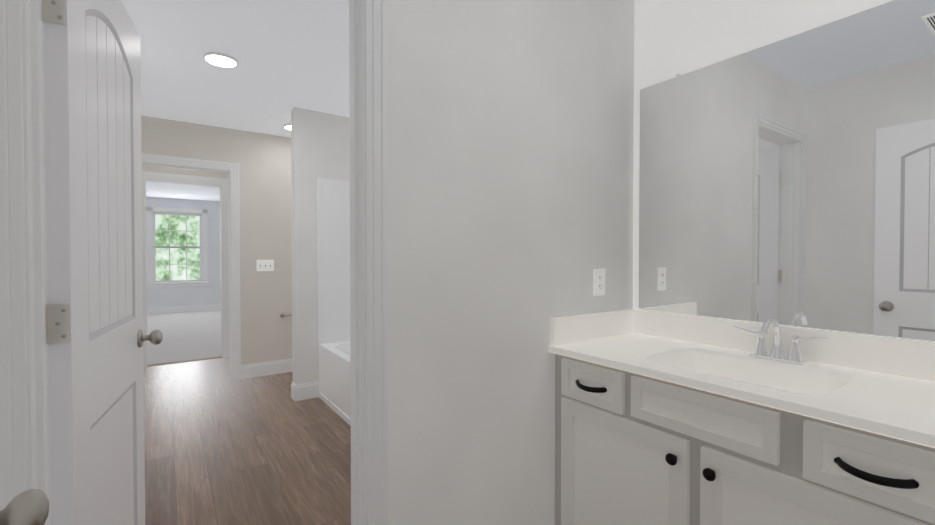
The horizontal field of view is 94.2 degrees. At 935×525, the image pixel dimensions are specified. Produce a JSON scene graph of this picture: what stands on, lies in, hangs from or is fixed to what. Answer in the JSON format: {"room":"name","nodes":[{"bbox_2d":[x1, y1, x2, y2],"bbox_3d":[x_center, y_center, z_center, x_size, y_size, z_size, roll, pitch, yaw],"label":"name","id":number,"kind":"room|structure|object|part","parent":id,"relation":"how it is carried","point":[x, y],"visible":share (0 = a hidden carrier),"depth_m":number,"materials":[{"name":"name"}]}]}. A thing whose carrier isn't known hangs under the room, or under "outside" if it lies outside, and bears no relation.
{"room":"bathroom","nodes":[
{"label":"bathroom","id":0,"kind":"room"},
{"bbox_2d":[0,489,48,524],"bbox_3d":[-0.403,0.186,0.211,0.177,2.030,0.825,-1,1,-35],"label":"door knob","id":1,"kind":"object","parent":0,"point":[29,507],"depth_m":0.53,"materials":[{"name":"silver metal"}]},
{"bbox_2d":[41,21,49,524],"bbox_3d":[-1.957,-0.046,2.177,0.116,2.460,6.086,-1,1,-35],"label":"wall","id":2,"kind":"structure","parent":0,"point":[45,265],"depth_m":1.35,"materials":[{"name":"paint"}]},
{"bbox_2d":[146,197,220,307],"bbox_3d":[-5.809,-0.152,9.791,4.770,2.460,0.116,-1,1,-35],"label":"wall","id":3,"kind":"structure","parent":0,"point":[210,294],"depth_m":9.62,"materials":[{"name":"paint"}]},
{"bbox_2d":[146,207,208,287],"bbox_3d":[-6.278,-0.324,9.432,1.130,1.695,0.166,-1,1,-35],"label":"window","id":4,"kind":"structure","parent":3,"relation":"in","point":[152,282],"depth_m":9.38,"materials":[{"name":"white"}]},
{"bbox_2d":[147,304,220,313],"bbox_3d":[-5.775,1.011,9.752,4.770,0.135,0.014,-1,1,-35],"label":"baseboard","id":5,"kind":"structure","parent":3,"relation":"attached to","point":[157,310],"depth_m":9.46,"materials":[{"name":"white wood"}]},
{"bbox_2d":[147,310,220,364],"bbox_3d":[-4.285,1.156,7.635,5.000,0.104,5.426,-1,1,-35],"label":"floor","id":6,"kind":"structure","parent":0,"point":[191,335],"depth_m":6.66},
{"bbox_2d":[142,165,227,178],"bbox_3d":[-2.794,-0.090,5.372,2.154,2.460,0.116,-1,1,-35],"label":"wall","id":7,"kind":"structure","parent":0,"point":[182,171],"depth_m":4.97,"materials":[{"name":"beige paint"}]},
{"bbox_2d":[142,171,228,366],"bbox_3d":[-3.268,0.072,5.034,0.910,2.145,0.134,-1,1,-35],"label":"door frame","id":8,"kind":"structure","parent":7,"relation":"attached to","point":[179,178],"depth_m":5.17,"materials":[{"name":"white wood"}]},
{"bbox_2d":[141,115,291,364],"bbox_3d":[-2.164,-0.077,4.427,2.111,2.460,0.116,-1,1,-35],"label":"wall","id":9,"kind":"structure","parent":0,"point":[262,160],"depth_m":4.39,"materials":[{"name":"paint"}]},
{"bbox_2d":[142,153,240,379],"bbox_3d":[-2.640,0.095,4.088,0.882,2.125,0.134,-1,1,-35],"label":"door frame","id":10,"kind":"structure","parent":9,"relation":"attached to","point":[234,168],"depth_m":4.26,"materials":[{"name":"white wood"}]},
{"bbox_2d":[257,260,273,270],"bbox_3d":[-2.056,0.031,4.423,0.162,0.115,0.016,-1,1,-35],"label":"light switch","id":11,"kind":"object","parent":9,"relation":"attached to","point":[265,265],"visible":1,"depth_m":4.42,"materials":[{"name":"white plastic"}]},
{"bbox_2d":[241,359,292,378],"bbox_3d":[-1.753,1.082,4.651,1.198,0.135,0.014,-1,1,-35],"label":"baseboard","id":12,"kind":"structure","parent":9,"relation":"attached to","point":[280,366],"depth_m":4.43,"materials":[{"name":"white wood"}]},
{"bbox_2d":[121,0,349,200],"bbox_3d":[-2.947,-1.375,5.674,5.000,0.100,10.115,-1,1,-35],"label":"ceiling","id":13,"kind":"structure","parent":0,"point":[289,55],"depth_m":2.81,"materials":[{"name":"white paint"}]},
{"bbox_2d":[203,51,237,66],"bbox_3d":[-1.552,-1.274,2.738,0.194,0.019,0.194,-1,1,-35],"label":"recessed light","id":14,"kind":"object","parent":13,"relation":"in","point":[220,59],"visible":0.98,"depth_m":2.71,"materials":[{"name":"white plastic"}]},
{"bbox_2d":[283,124,290,129],"bbox_3d":[-1.664,-1.294,4.170,0.194,0.019,0.194,-1,1,-35],"label":"recessed light","id":15,"kind":"object","parent":13,"relation":"in","point":[287,126],"visible":0.25,"depth_m":4.11,"materials":[{"name":"white plastic"}]},
{"bbox_2d":[144,357,350,524],"bbox_3d":[-0.990,1.224,2.892,5.000,0.100,6.126,-1,1,-35],"label":"floor","id":16,"kind":"structure","parent":0,"point":[222,447],"depth_m":2.71,"materials":[{"name":"brown wood"}]},
{"bbox_2d":[148,356,221,365],"bbox_3d":[-3.254,1.140,5.029,0.720,0.008,0.050,-1,1,-35],"label":"threshold","id":17,"kind":"object","parent":16,"relation":"on","point":[184,361],"depth_m":5.00,"materials":[{"name":"brown"}]},
{"bbox_2d":[317,178,350,425],"bbox_3d":[-0.560,0.223,3.328,0.729,1.890,1.521,-1,1,-35],"label":"tub","id":18,"kind":"object","parent":16,"relation":"on","point":[333,245],"visible":0.19,"depth_m":3.78,"materials":[{"name":"white plastic"}]},
{"bbox_2d":[548,309,934,524],"bbox_3d":[0.895,0.690,1.381,0.567,1.010,1.229,-1,1,-35],"label":"bathroom vanity","id":19,"kind":"object","parent":16,"relation":"on","point":[662,418],"visible":1,"depth_m":1.31,"materials":[{"name":"grey wood"}]},
{"bbox_2d":[732,317,827,364],"bbox_3d":[1.030,0.259,1.470,0.142,0.150,0.280,-1,1,-35],"label":"faucet","id":20,"kind":"object","parent":19,"relation":"on","point":[760,356],"depth_m":1.48,"materials":[{"name":"silver metal"}]},
{"bbox_2d":[291,107,349,384],"bbox_3d":[-1.101,-0.071,3.948,0.912,2.460,0.116,-1,1,-35],"label":"wall","id":21,"kind":"structure","parent":0,"point":[320,144],"depth_m":3.71,"materials":[{"name":"paint"}]},
{"bbox_2d":[386,0,634,524],"bbox_3d":[-0.122,-0.037,1.487,2.111,2.460,0.116,-1,1,-35],"label":"wall","id":22,"kind":"structure","parent":0,"point":[510,156],"depth_m":1.57,"materials":[{"name":"paint"}]},
{"bbox_2d":[41,0,162,524],"bbox_3d":[-1.062,0.171,1.316,0.225,2.030,0.739,-1,1,-35],"label":"door","id":23,"kind":"structure","parent":22,"relation":"in","point":[96,337],"depth_m":1.17,"materials":[{"name":"painted wood"},{"name":"satin nickel"}]},
{"bbox_3d":[-1.090,0.154,1.313,0.184,1.594,0.716,0,1,-26],"label":"handle","id":24,"kind":"part","parent":23,"relation":"part of","materials":[{"name":"grey metal"}]},
{"bbox_2d":[0,0,387,524],"bbox_3d":[-0.627,0.142,1.128,0.844,2.112,0.134,-1,1,-35],"label":"door frame","id":25,"kind":"structure","parent":22,"relation":"attached to","point":[13,427],"depth_m":0.93,"materials":[{"name":"white wood"}]},
{"bbox_2d":[594,269,604,295],"bbox_3d":[0.578,0.086,1.899,0.070,0.115,0.008,-1,1,-35],"label":"outlet","id":26,"kind":"object","parent":22,"relation":"attached to","point":[599,281],"visible":1,"depth_m":1.89,"materials":[{"name":"white plastic"}]},
{"bbox_2d":[633,0,934,342],"bbox_3d":[0.163,-0.058,3.030,0.116,2.460,5.067,-1,1,-35],"label":"wall","id":27,"kind":"structure","parent":0,"point":[672,38],"depth_m":1.77,"materials":[{"name":"paint"}]},
{"bbox_2d":[639,0,934,340],"bbox_3d":[1.137,-0.289,1.514,0.007,1.018,1.200,-1,1,-35],"label":"mirror","id":28,"kind":"object","parent":27,"relation":"attached to","point":[789,180],"visible":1,"depth_m":1.49,"materials":[{"name":"clear glass"}]},
{"label":"outside","id":29,"kind":"structure","parent":0,"visible":0},
{"bbox_2d":[155,214,199,280],"bbox_3d":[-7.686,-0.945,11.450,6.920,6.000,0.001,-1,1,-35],"label":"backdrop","id":30,"kind":"structure","parent":29,"point":[177,255],"depth_m":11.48,"materials":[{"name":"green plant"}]}
]}

